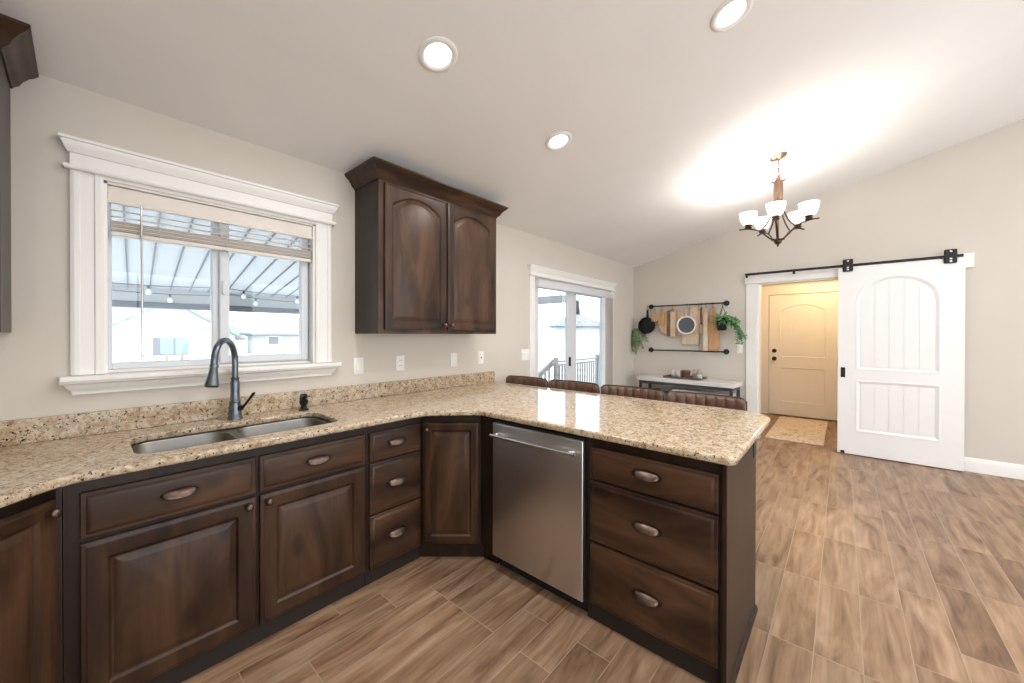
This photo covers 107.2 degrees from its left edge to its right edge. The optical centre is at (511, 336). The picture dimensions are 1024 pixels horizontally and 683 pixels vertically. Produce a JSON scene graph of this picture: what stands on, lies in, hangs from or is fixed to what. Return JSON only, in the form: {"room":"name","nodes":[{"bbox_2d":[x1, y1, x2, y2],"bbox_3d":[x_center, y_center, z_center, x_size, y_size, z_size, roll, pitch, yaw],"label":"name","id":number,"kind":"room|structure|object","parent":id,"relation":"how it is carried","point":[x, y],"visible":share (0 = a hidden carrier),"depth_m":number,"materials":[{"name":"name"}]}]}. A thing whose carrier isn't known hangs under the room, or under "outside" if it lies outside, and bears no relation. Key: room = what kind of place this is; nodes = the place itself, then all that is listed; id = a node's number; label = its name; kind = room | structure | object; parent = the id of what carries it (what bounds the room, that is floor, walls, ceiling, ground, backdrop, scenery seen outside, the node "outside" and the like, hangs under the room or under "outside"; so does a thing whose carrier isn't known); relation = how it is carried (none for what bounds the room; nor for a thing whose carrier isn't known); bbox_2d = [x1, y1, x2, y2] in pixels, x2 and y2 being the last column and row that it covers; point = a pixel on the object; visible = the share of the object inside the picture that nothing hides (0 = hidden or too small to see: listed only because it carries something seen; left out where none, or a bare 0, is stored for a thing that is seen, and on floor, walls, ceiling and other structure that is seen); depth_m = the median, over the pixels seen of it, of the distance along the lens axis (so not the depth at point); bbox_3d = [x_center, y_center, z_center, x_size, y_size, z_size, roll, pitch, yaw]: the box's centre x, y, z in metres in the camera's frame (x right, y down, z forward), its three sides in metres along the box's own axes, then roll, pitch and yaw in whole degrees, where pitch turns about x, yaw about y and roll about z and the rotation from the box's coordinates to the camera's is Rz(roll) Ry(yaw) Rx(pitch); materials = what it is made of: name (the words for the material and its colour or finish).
{"room":"kitchen","nodes":[
{"label":"kitchen","id":0,"kind":"room"},
{"bbox_2d":[0,75,633,420],"bbox_3d":[-0.349,0.100,3.569,0.150,2.494,7.130,0,0,41],"label":"wall","id":1,"kind":"structure","parent":0,"point":[34,356],"depth_m":1.93,"materials":[{"name":"beige paint"}]},
{"bbox_2d":[0,13,38,331],"bbox_3d":[-2.134,-0.556,1.118,0.386,1.080,0.899,0,0,41],"label":"upper cabinet","id":2,"kind":"object","parent":1,"relation":"attached to","point":[18,63],"visible":1,"depth_m":1.40,"materials":[{"name":"brown wood"}]},
{"bbox_2d":[58,132,341,394],"bbox_3d":[-1.590,-0.305,2.100,0.216,1.115,1.192,0,0,41],"label":"window","id":3,"kind":"structure","parent":1,"relation":"in","point":[93,166],"depth_m":1.88,"materials":[{"name":"white wood"}]},
{"bbox_2d":[107,185,312,356],"bbox_3d":[-1.584,-0.302,2.088,0.068,0.799,0.901,0,0,41],"label":"window blind","id":4,"kind":"object","parent":3,"relation":"attached to","point":[116,195],"visible":1,"depth_m":1.98,"materials":[{"name":"white plastic"}]},
{"bbox_2d":[0,371,494,446],"bbox_3d":[-1.347,0.386,2.300,0.021,0.102,3.566,0,0,41],"label":"backsplash","id":5,"kind":"structure","parent":1,"relation":"attached to","point":[47,428],"depth_m":1.93,"materials":[{"name":"stone"}]},
{"bbox_2d":[354,357,363,374],"bbox_3d":[-1.067,0.203,2.628,0.009,0.116,0.072,0,0,41],"label":"light switch","id":6,"kind":"object","parent":1,"relation":"attached to","point":[358,362],"visible":1,"depth_m":2.63,"materials":[{"name":"plastic"}]},
{"bbox_2d":[396,355,403,370],"bbox_3d":[-0.851,0.200,2.876,0.009,0.116,0.072,0,0,41],"label":"wall outlet","id":7,"kind":"object","parent":1,"relation":"attached to","point":[400,358],"visible":1,"depth_m":2.87,"materials":[{"name":"plastic"}]},
{"bbox_2d":[345,156,507,333],"bbox_3d":[-0.583,-0.562,2.888,0.386,1.080,1.228,0,0,41],"label":"upper cabinet","id":8,"kind":"object","parent":1,"relation":"attached to","point":[425,247],"visible":1,"depth_m":2.62,"materials":[{"name":"brown wood"}]},
{"bbox_2d":[451,353,456,365],"bbox_3d":[-0.503,0.198,3.272,0.009,0.116,0.072,0,0,41],"label":"light switch","id":9,"kind":"object","parent":1,"relation":"attached to","point":[453,355],"visible":1,"depth_m":3.27,"materials":[{"name":"plastic"}]},
{"bbox_2d":[478,351,483,363],"bbox_3d":[-0.287,0.195,3.516,0.012,0.116,0.072,0,0,41],"label":"cable jack","id":10,"kind":"object","parent":1,"relation":"attached to","point":[481,353],"visible":1,"depth_m":3.52,"materials":[{"name":"plastic"}]},
{"bbox_2d":[521,349,529,359],"bbox_3d":[0.158,0.190,4.022,0.016,0.116,0.165,0,0,41],"label":"light switch","id":11,"kind":"object","parent":1,"relation":"attached to","point":[525,353],"visible":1,"depth_m":4.01,"materials":[{"name":"plastic"}]},
{"bbox_2d":[527,264,616,389],"bbox_3d":[0.793,0.285,4.832,0.203,2.115,2.027,0,0,41],"label":"door","id":12,"kind":"structure","parent":1,"relation":"in","point":[534,270],"depth_m":4.66,"materials":[{"name":"white wood"}]},
{"bbox_2d":[535,279,614,385],"bbox_3d":[0.862,0.345,4.775,0.074,1.935,1.800,0,0,41],"label":"vertical blind","id":13,"kind":"object","parent":1,"relation":"attached to","point":[607,297],"visible":0.78,"depth_m":5.24,"materials":[{"name":"white plastic"}]},
{"bbox_2d":[0,0,1023,266],"bbox_3d":[2.338,-1.711,1.207,7.310,1.318,7.130,0,0,41],"label":"ceiling","id":14,"kind":"structure","parent":0,"point":[675,123],"depth_m":2.22,"materials":[{"name":"paint"}]},
{"bbox_2d":[418,36,457,72],"bbox_3d":[-0.359,-1.362,1.829,0.189,0.053,0.185,0,0,-44],"label":"recessed light","id":15,"kind":"object","parent":14,"relation":"in","point":[442,57],"visible":1,"depth_m":1.82,"materials":[{"name":"white plastic"}]},
{"bbox_2d":[545,131,571,150],"bbox_3d":[0.325,-1.361,2.631,0.189,0.053,0.185,0,0,-44],"label":"recessed light","id":16,"kind":"object","parent":14,"relation":"in","point":[555,142],"visible":1,"depth_m":2.62,"materials":[{"name":"white plastic"}]},
{"bbox_2d":[710,0,752,31],"bbox_3d":[1.103,-1.625,1.898,0.189,0.053,0.185,0,0,-44],"label":"recessed light","id":17,"kind":"object","parent":14,"relation":"in","point":[733,13],"visible":1,"depth_m":1.90,"materials":[{"name":"white plastic"}]},
{"bbox_2d":[739,151,819,246],"bbox_3d":[2.394,-1.230,3.394,0.587,0.833,0.571,0,0,41],"label":"chandelier","id":18,"kind":"object","parent":14,"relation":"hanging from","point":[807,209],"visible":1,"depth_m":3.39,"materials":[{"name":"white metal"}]},
{"bbox_2d":[182,413,1023,682],"bbox_3d":[3.534,1.417,2.591,7.310,0.120,10.770,0,0,41],"label":"floor","id":19,"kind":"structure","parent":0,"point":[868,569],"depth_m":1.89,"materials":[{"name":"brown wood"}]},
{"bbox_2d":[0,487,63,682],"bbox_3d":[-1.901,0.915,1.006,0.892,0.883,0.918,0,0,41],"label":"base cabinet","id":20,"kind":"object","parent":19,"relation":"on","point":[31,529],"visible":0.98,"depth_m":1.16,"materials":[{"name":"brown wood"}]},
{"bbox_2d":[63,427,365,682],"bbox_3d":[-1.343,0.912,1.822,0.660,0.883,1.048,0,0,41],"label":"base cabinet","id":21,"kind":"object","parent":19,"relation":"on","point":[171,572],"visible":0.99,"depth_m":1.51,"materials":[{"name":"brown wood"}]},
{"bbox_2d":[364,417,420,585],"bbox_3d":[-0.881,0.910,2.351,0.656,0.883,0.353,0,0,41],"label":"base cabinet","id":22,"kind":"object","parent":19,"relation":"on","point":[393,449],"visible":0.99,"depth_m":2.13,"materials":[{"name":"brown wood"}]},
{"bbox_2d":[420,415,499,563],"bbox_3d":[-0.364,0.909,2.682,0.994,0.883,0.864,0,0,41],"label":"base cabinet","id":23,"kind":"object","parent":19,"relation":"on","point":[456,451],"visible":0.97,"depth_m":2.28,"materials":[{"name":"brown wood"}]},
{"bbox_2d":[506,375,547,387],"bbox_3d":[0.029,0.864,3.436,0.508,0.970,0.447,0,0,41],"label":"bar stool","id":24,"kind":"object","parent":19,"relation":"on","point":[524,380],"visible":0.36,"depth_m":3.58,"materials":[{"name":"brown leather"}]},
{"bbox_2d":[489,419,587,611],"bbox_3d":[0.290,0.920,2.200,0.606,0.868,0.650,0,0,41],"label":"dishwasher","id":25,"kind":"object","parent":19,"relation":"on","point":[540,474],"visible":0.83,"depth_m":1.96,"materials":[{"name":"silver metal"}]},
{"bbox_2d":[548,379,599,393],"bbox_3d":[0.414,0.866,3.098,0.508,0.970,0.447,0,0,41],"label":"bar stool","id":26,"kind":"object","parent":19,"relation":"on","point":[554,383],"visible":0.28,"depth_m":3.24,"materials":[{"name":"brown leather"}]},
{"bbox_2d":[600,384,663,400],"bbox_3d":[0.800,0.868,2.760,0.508,0.970,0.447,0,0,41],"label":"bar stool","id":27,"kind":"object","parent":19,"relation":"on","point":[618,390],"visible":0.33,"depth_m":2.90,"materials":[{"name":"brown leather"}]},
{"bbox_2d":[587,437,757,682],"bbox_3d":[0.776,0.915,1.828,0.613,0.883,0.650,0,0,41],"label":"base cabinet","id":28,"kind":"object","parent":19,"relation":"on","point":[671,539],"visible":0.99,"depth_m":1.58,"materials":[{"name":"brown wood"}]},
{"bbox_2d":[753,441,755,457],"bbox_3d":[1.183,0.537,1.839,0.004,0.090,0.070,0,0,41],"label":"outlet","id":29,"kind":"object","parent":28,"relation":"attached to","point":[754,444],"depth_m":1.82,"materials":[{"name":"black plastic"}]},
{"bbox_2d":[637,374,741,396],"bbox_3d":[2.466,0.967,5.340,0.360,0.750,1.300,0,0,-44],"label":"console table","id":30,"kind":"object","parent":19,"relation":"on","point":[712,384],"visible":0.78,"depth_m":5.12,"materials":[{"name":"white stone"}]},
{"bbox_2d":[663,374,706,380],"bbox_3d":[2.453,0.576,5.366,0.280,0.029,0.500,0,0,-44],"label":"serving tray","id":31,"kind":"object","parent":30,"relation":"on","point":[664,376],"visible":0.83,"depth_m":5.27,"materials":[{"name":"brown wood"}]},
{"bbox_2d":[671,370,676,376],"bbox_3d":[2.363,0.532,5.494,0.080,0.092,0.096,0,0,12],"label":"mug","id":32,"kind":"object","parent":31,"relation":"on","point":[673,372],"visible":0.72,"depth_m":5.47,"materials":[{"name":"white ceramic"}]},
{"bbox_2d":[676,370,681,376],"bbox_3d":[2.389,0.532,5.395,0.080,0.092,0.096,0,0,12],"label":"mug","id":33,"kind":"object","parent":31,"relation":"on","point":[678,373],"visible":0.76,"depth_m":5.37,"materials":[{"name":"white ceramic"}]},
{"bbox_2d":[681,370,690,377],"bbox_3d":[2.449,0.526,5.313,0.124,0.105,0.124,0,0,-44],"label":"pot","id":34,"kind":"object","parent":31,"relation":"on","point":[685,373],"visible":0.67,"depth_m":5.27,"materials":[{"name":"brown ceramic"}]},
{"bbox_2d":[696,369,702,378],"bbox_3d":[2.570,0.511,5.173,0.082,0.137,0.082,0,0,41],"label":"jar","id":35,"kind":"object","parent":31,"relation":"on","point":[698,375],"visible":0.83,"depth_m":5.15,"materials":[{"name":"clear glass"}]},
{"bbox_2d":[672,388,735,395],"bbox_3d":[2.619,0.963,5.181,0.256,0.430,0.740,0,0,-44],"label":"shelf","id":36,"kind":"object","parent":30,"relation":"on","point":[676,389],"visible":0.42,"depth_m":5.16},
{"bbox_2d":[665,391,746,410],"bbox_3d":[1.186,0.870,2.422,0.508,0.970,0.447,0,0,41],"label":"bar stool","id":37,"kind":"object","parent":19,"relation":"on","point":[695,398],"visible":0.27,"depth_m":2.55,"materials":[{"name":"brown leather"}]},
{"bbox_2d":[765,416,827,445],"bbox_3d":[4.162,1.337,5.477,0.610,0.011,1.700,0,0,41],"label":"rug","id":38,"kind":"object","parent":19,"relation":"on","point":[807,431],"visible":1,"depth_m":5.36,"materials":[{"name":"beige fabric"}]},
{"bbox_3d":[-1.338,0.919,0.358,0.800,0.883,0.672,0,0,41],"label":"base cabinet","id":39,"kind":"object","parent":19,"relation":"on","visible":0},
{"bbox_2d":[0,371,769,507],"bbox_3d":[-0.509,0.406,1.569,2.246,0.133,3.601,0,0,41],"label":"countertop","id":40,"kind":"structure","parent":39,"relation":"on","point":[38,455],"depth_m":1.85,"materials":[{"name":"stone"}]},
{"bbox_2d":[204,338,254,420],"bbox_3d":[-1.445,0.221,1.894,0.140,0.434,0.283,0,0,5],"label":"faucet","id":41,"kind":"object","parent":40,"relation":"on","point":[235,408],"visible":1,"depth_m":1.98,"materials":[{"name":"black metal"}]},
{"bbox_2d":[131,417,331,453],"bbox_3d":[-1.282,0.576,1.810,0.432,0.208,0.828,0,0,41],"label":"sink","id":42,"kind":"object","parent":40,"relation":"in","point":[173,443],"visible":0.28,"depth_m":1.86,"materials":[{"name":"metal"}]},
{"bbox_2d":[132,432,235,453],"bbox_3d":[-1.420,0.577,1.653,0.368,0.208,0.335,0,0,41],"label":"basin","id":43,"kind":"object","parent":42,"relation":"in","point":[161,445],"depth_m":1.77,"materials":[{"name":"metal"}]},
{"bbox_2d":[237,418,327,436],"bbox_3d":[-1.160,0.575,1.950,0.368,0.208,0.383,0,0,41],"label":"basin","id":44,"kind":"object","parent":42,"relation":"in","point":[272,427],"depth_m":2.08,"materials":[{"name":"metal"}]},
{"bbox_2d":[299,393,308,410],"bbox_3d":[-1.243,0.388,2.230,0.054,0.098,0.099,0,0,1],"label":"soap dispenser","id":45,"kind":"object","parent":40,"relation":"on","point":[303,401],"visible":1,"depth_m":2.24,"materials":[{"name":"black metal"}]},
{"bbox_2d":[761,280,837,420],"bbox_3d":[5.222,0.092,6.020,3.000,2.500,0.140,0,0,41],"label":"wall","id":46,"kind":"structure","parent":0,"point":[834,280],"depth_m":6.28,"materials":[{"name":"beige paint"}]},
{"bbox_2d":[761,282,837,420],"bbox_3d":[4.793,0.236,6.233,1.285,2.210,0.105,0,0,41],"label":"door","id":47,"kind":"structure","parent":46,"relation":"in","point":[799,332],"depth_m":6.26,"materials":[{"name":"white paint"}]},
{"bbox_2d":[634,119,1023,464],"bbox_3d":[4.644,-0.454,3.839,7.000,3.612,0.140,0,0,41],"label":"wall","id":48,"kind":"structure","parent":0,"point":[967,196],"depth_m":3.98,"materials":[{"name":"beige paint"}]},
{"bbox_2d":[630,322,648,354],"bbox_3d":[2.009,0.023,5.944,0.257,0.518,0.165,0,0,41],"label":"trailing plant","id":49,"kind":"object","parent":48,"relation":"attached to","point":[636,333],"visible":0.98,"depth_m":5.95,"materials":[{"name":"green plant"}]},
{"bbox_2d":[648,347,728,354],"bbox_3d":[2.545,0.206,5.533,1.120,0.076,0.080,0,0,41],"label":"rail","id":50,"kind":"object","parent":48,"relation":"attached to","point":[726,351],"visible":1,"depth_m":5.46,"materials":[{"name":"black metal"}]},
{"bbox_2d":[649,300,729,308],"bbox_3d":[2.546,-0.466,5.529,1.120,0.076,0.080,0,0,41],"label":"rail","id":51,"kind":"object","parent":48,"relation":"attached to","point":[726,303],"visible":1,"depth_m":5.45,"materials":[{"name":"black metal"}]},
{"bbox_2d":[703,312,707,350],"bbox_3d":[2.721,-0.072,5.312,0.060,0.545,0.018,0,0,41],"label":"cutting board","id":52,"kind":"object","parent":51,"relation":"hanging from","point":[705,317],"visible":1,"depth_m":5.30,"materials":[{"name":"beige wood"}]},
{"bbox_3d":[2.802,-0.441,5.280,0.006,0.076,0.031,0,0,41],"label":"s-hook","id":53,"kind":"object","parent":51,"relation":"hanging from","visible":0},
{"bbox_2d":[710,307,713,322],"bbox_3d":[2.788,-0.304,5.265,0.058,0.220,0.010,0,0,41],"label":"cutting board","id":54,"kind":"object","parent":53,"relation":"hanging from","point":[711,315],"visible":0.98,"depth_m":5.26,"materials":[{"name":"brown wood"}]},
{"bbox_3d":[2.200,-0.445,5.807,0.006,0.076,0.031,0,0,41],"label":"s-hook","id":55,"kind":"object","parent":51,"relation":"hanging from","visible":0},
{"bbox_2d":[651,309,657,321],"bbox_3d":[2.193,-0.323,5.800,0.124,0.200,0.016,0,0,41],"label":"cutting board","id":56,"kind":"object","parent":55,"relation":"hanging from","point":[654,317],"visible":1,"depth_m":5.79,"materials":[{"name":"brown wood"}]},
{"bbox_3d":[2.279,-0.444,5.738,0.006,0.076,0.031,0,0,41],"label":"s-hook","id":57,"kind":"object","parent":51,"relation":"hanging from","visible":0},
{"bbox_2d":[658,309,663,325],"bbox_3d":[2.265,-0.295,5.723,0.088,0.255,0.018,0,0,41],"label":"cutting board","id":58,"kind":"object","parent":57,"relation":"hanging from","point":[661,313],"visible":1,"depth_m":5.71,"materials":[{"name":"brown wood"}]},
{"bbox_3d":[2.396,-0.444,5.636,0.006,0.076,0.031,0,0,41],"label":"s-hook","id":59,"kind":"object","parent":51,"relation":"hanging from","visible":0},
{"bbox_2d":[659,308,684,336],"bbox_3d":[2.403,-0.212,5.645,0.400,0.420,0.018,0,0,41],"label":"cutting board","id":60,"kind":"object","parent":59,"relation":"hanging from","point":[671,317],"visible":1,"depth_m":5.65,"materials":[{"name":"brown wood"}]},
{"bbox_3d":[2.580,-0.443,5.474,0.006,0.076,0.031,0,0,41],"label":"s-hook","id":61,"kind":"object","parent":51,"relation":"hanging from","visible":0},
{"bbox_2d":[682,308,698,344],"bbox_3d":[2.601,-0.153,5.500,0.235,0.535,0.018,0,0,41],"label":"cutting board","id":62,"kind":"object","parent":61,"relation":"hanging from","point":[687,339],"visible":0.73,"depth_m":5.49,"materials":[{"name":"beige wood"}]},
{"bbox_3d":[2.697,-0.442,5.372,0.006,0.076,0.031,0,0,41],"label":"s-hook","id":63,"kind":"object","parent":51,"relation":"hanging from","visible":0},
{"bbox_2d":[690,308,708,333],"bbox_3d":[2.675,-0.228,5.402,0.250,0.365,0.018,0,0,41],"label":"cutting board","id":64,"kind":"object","parent":63,"relation":"hanging from","point":[694,313],"visible":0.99,"depth_m":5.40,"materials":[{"name":"beige wood"}]},
{"bbox_2d":[700,307,701,323],"bbox_3d":[2.688,-0.102,5.365,0.062,0.635,0.016,0,0,41],"label":"cutting board","id":65,"kind":"object","parent":63,"relation":"hanging from","point":[700,307],"visible":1,"depth_m":5.36,"materials":[{"name":"brown wood"}]},
{"bbox_3d":[2.813,-0.441,5.270,0.006,0.076,0.031,0,0,41],"label":"s-hook","id":66,"kind":"object","parent":51,"relation":"hanging from","visible":0},
{"bbox_2d":[708,307,719,349],"bbox_3d":[2.818,-0.114,5.277,0.155,0.610,0.020,0,0,41],"label":"cutting board","id":67,"kind":"object","parent":66,"relation":"hanging from","point":[713,333],"visible":0.8,"depth_m":5.27,"materials":[{"name":"brown wood"}]},
{"bbox_3d":[2.900,-0.441,5.194,0.006,0.076,0.031,0,0,41],"label":"s-hook","id":68,"kind":"object","parent":51,"relation":"hanging from","visible":0},
{"bbox_2d":[713,306,746,343],"bbox_3d":[2.896,-0.160,5.018,0.276,0.520,0.400,0,0,-36],"label":"hanging planter","id":69,"kind":"object","parent":68,"relation":"hanging from","point":[721,321],"visible":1,"depth_m":5.04,"materials":[{"name":"black metal"}]},
{"bbox_3d":[2.551,-0.443,5.499,0.006,0.076,0.031,0,0,41],"label":"s-hook","id":70,"kind":"object","parent":51,"relation":"hanging from","visible":0},
{"bbox_2d":[676,308,695,333],"bbox_3d":[2.529,-0.227,5.475,0.270,0.388,0.027,0,0,41],"label":"skillet","id":71,"kind":"object","parent":70,"relation":"hanging from","point":[686,324],"visible":1,"depth_m":5.47,"materials":[{"name":"white ceramic"}]},
{"bbox_2d":[737,345,742,352],"bbox_3d":[3.082,0.166,5.110,0.072,0.116,0.009,0,0,41],"label":"light switch","id":72,"kind":"object","parent":48,"relation":"attached to","point":[739,347],"visible":1,"depth_m":5.10,"materials":[{"name":"plastic"}]},
{"bbox_2d":[745,249,965,470],"bbox_3d":[3.801,0.225,4.385,1.888,2.222,0.090,0,0,41],"label":"barn door","id":73,"kind":"structure","parent":48,"relation":"in","point":[901,326],"depth_m":4.04,"materials":[{"name":"white paint"}]},
{"bbox_2d":[745,253,973,438],"bbox_3d":[3.909,0.253,4.469,1.970,2.190,0.175,0,0,41],"label":"door frame","id":74,"kind":"structure","parent":48,"relation":"attached to","point":[753,283],"depth_m":4.97,"materials":[{"name":"white wood"}]},
{"bbox_2d":[964,457,1023,479],"bbox_3d":[5.876,1.289,2.661,3.580,0.140,0.016,0,0,41],"label":"baseboard","id":75,"kind":"structure","parent":48,"relation":"attached to","point":[996,468],"depth_m":3.68,"materials":[{"name":"white wood"}]},
{"label":"outside","id":76,"kind":"structure","parent":0,"visible":0},
{"bbox_3d":[-0.659,1.554,5.115,2.282,0.170,11.500,0,0,41],"label":"deck","id":77,"kind":"object","parent":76,"visible":0},
{"bbox_2d":[553,354,598,384],"bbox_3d":[1.649,0.961,9.383,0.090,0.980,2.035,0,0,41],"label":"deck railing","id":78,"kind":"object","parent":77,"relation":"on","point":[594,364],"visible":0.47,"depth_m":9.55,"materials":[{"name":"white wood"}]},
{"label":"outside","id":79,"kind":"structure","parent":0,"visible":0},
{"bbox_2d":[238,343,298,354],"bbox_3d":[-39.418,2.073,50.046,119.840,0.200,140.000,0,0,41],"label":"ground","id":80,"kind":"structure","parent":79,"point":[245,352],"depth_m":45.28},
{"bbox_2d":[161,338,172,360],"bbox_3d":[-11.885,1.111,13.004,0.320,2.150,0.060,0,0,-32],"label":"sign","id":81,"kind":"object","parent":80,"relation":"on","point":[166,343],"visible":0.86,"depth_m":12.97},
{"bbox_2d":[112,307,246,362],"bbox_3d":[-23.147,-0.041,23.998,6.800,4.520,8.000,0,0,27],"label":"house","id":82,"kind":"structure","parent":80,"relation":"on","point":[193,325],"depth_m":22.13,"materials":[{"name":"white"}]},
{"bbox_2d":[176,338,187,359],"bbox_3d":[-11.368,1.112,13.004,0.320,2.150,0.060,0,0,-32],"label":"sign","id":83,"kind":"object","parent":80,"relation":"on","point":[181,343],"visible":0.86,"depth_m":12.98,"materials":[{"name":"white"}]},
{"bbox_2d":[204,314,249,353],"bbox_3d":[-36.358,-0.234,41.973,7.080,4.700,10.000,0,0,35],"label":"house","id":84,"kind":"structure","parent":80,"relation":"on","point":[239,343],"depth_m":43.65,"materials":[{"name":"white"}]},
{"bbox_2d":[244,318,298,352],"bbox_3d":[-30.287,-0.225,51.964,11.000,4.600,9.080,0,0,-37],"label":"house","id":85,"kind":"structure","parent":80,"relation":"on","point":[280,335],"depth_m":47.75,"materials":[{"name":"white"}]},
{"bbox_2d":[112,204,564,313],"bbox_3d":[-3.492,0.503,3.459,4.390,3.520,9.380,0,0,41],"label":"patio cover","id":86,"kind":"object","parent":80,"relation":"on","point":[186,268],"visible":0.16,"depth_m":4.67,"materials":[{"name":"white metal"}]},
{"bbox_2d":[136,285,160,294],"label":"string lights","id":87,"kind":"object","parent":86,"relation":"hanging from","point":[147,291],"depth_m":4.68,"materials":[{"name":"white glass"}]},
{"bbox_2d":[145,285,151,294],"bbox_3d":[-4.517,-0.580,4.687,0.057,0.112,0.060,0,0,41],"label":"bulb","id":88,"kind":"object","parent":87,"relation":"attached to","point":[147,291],"depth_m":4.67,"materials":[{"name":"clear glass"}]},
{"bbox_2d":[167,294,182,302],"label":"string lights","id":89,"kind":"object","parent":86,"relation":"hanging from","point":[170,299],"depth_m":5.09,"materials":[{"name":"white glass"}]},
{"bbox_2d":[167,294,172,302],"bbox_3d":[-4.622,-0.517,5.099,0.057,0.112,0.060,0,0,41],"label":"bulb","id":90,"kind":"object","parent":89,"relation":"attached to","point":[169,299],"depth_m":5.09,"materials":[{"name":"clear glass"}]},
{"bbox_2d":[229,288,266,304],"label":"string lights","id":91,"kind":"object","parent":86,"relation":"hanging from","point":[243,295],"depth_m":5.54,"materials":[{"name":"white glass"}]},
{"bbox_2d":[538,360,552,382],"bbox_3d":[0.288,1.399,8.014,0.090,1.735,1.990,0,0,41],"label":"stair railing","id":92,"kind":"object","parent":80,"relation":"on","point":[549,364],"visible":0.13,"depth_m":8.55,"materials":[{"name":"white wood"}]},
{"bbox_2d":[538,335,598,382],"bbox_3d":[3.828,1.059,17.822,16.200,2.250,0.073,0,0,-8],"label":"fence","id":93,"kind":"object","parent":80,"relation":"on","point":[549,346],"visible":0.1,"depth_m":17.61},
{"bbox_2d":[545,315,598,334],"bbox_3d":[10.019,-0.760,59.958,9.000,5.500,8.080,0,0,-3],"label":"house","id":94,"kind":"structure","parent":80,"relation":"on","point":[584,325],"depth_m":56.59,"materials":[{"name":"white"}]},
{"bbox_3d":[2.115,-0.445,5.881,0.006,0.076,0.031,0,0,41],"label":"s-hook","id":95,"kind":"object","parent":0,"visible":0},
{"bbox_2d":[638,311,654,333],"bbox_3d":[2.099,-0.233,5.864,0.260,0.380,0.053,0,0,41],"label":"skillet","id":96,"kind":"object","parent":95,"relation":"hanging from","point":[646,326],"visible":1,"depth_m":5.88,"materials":[{"name":"black metal"}]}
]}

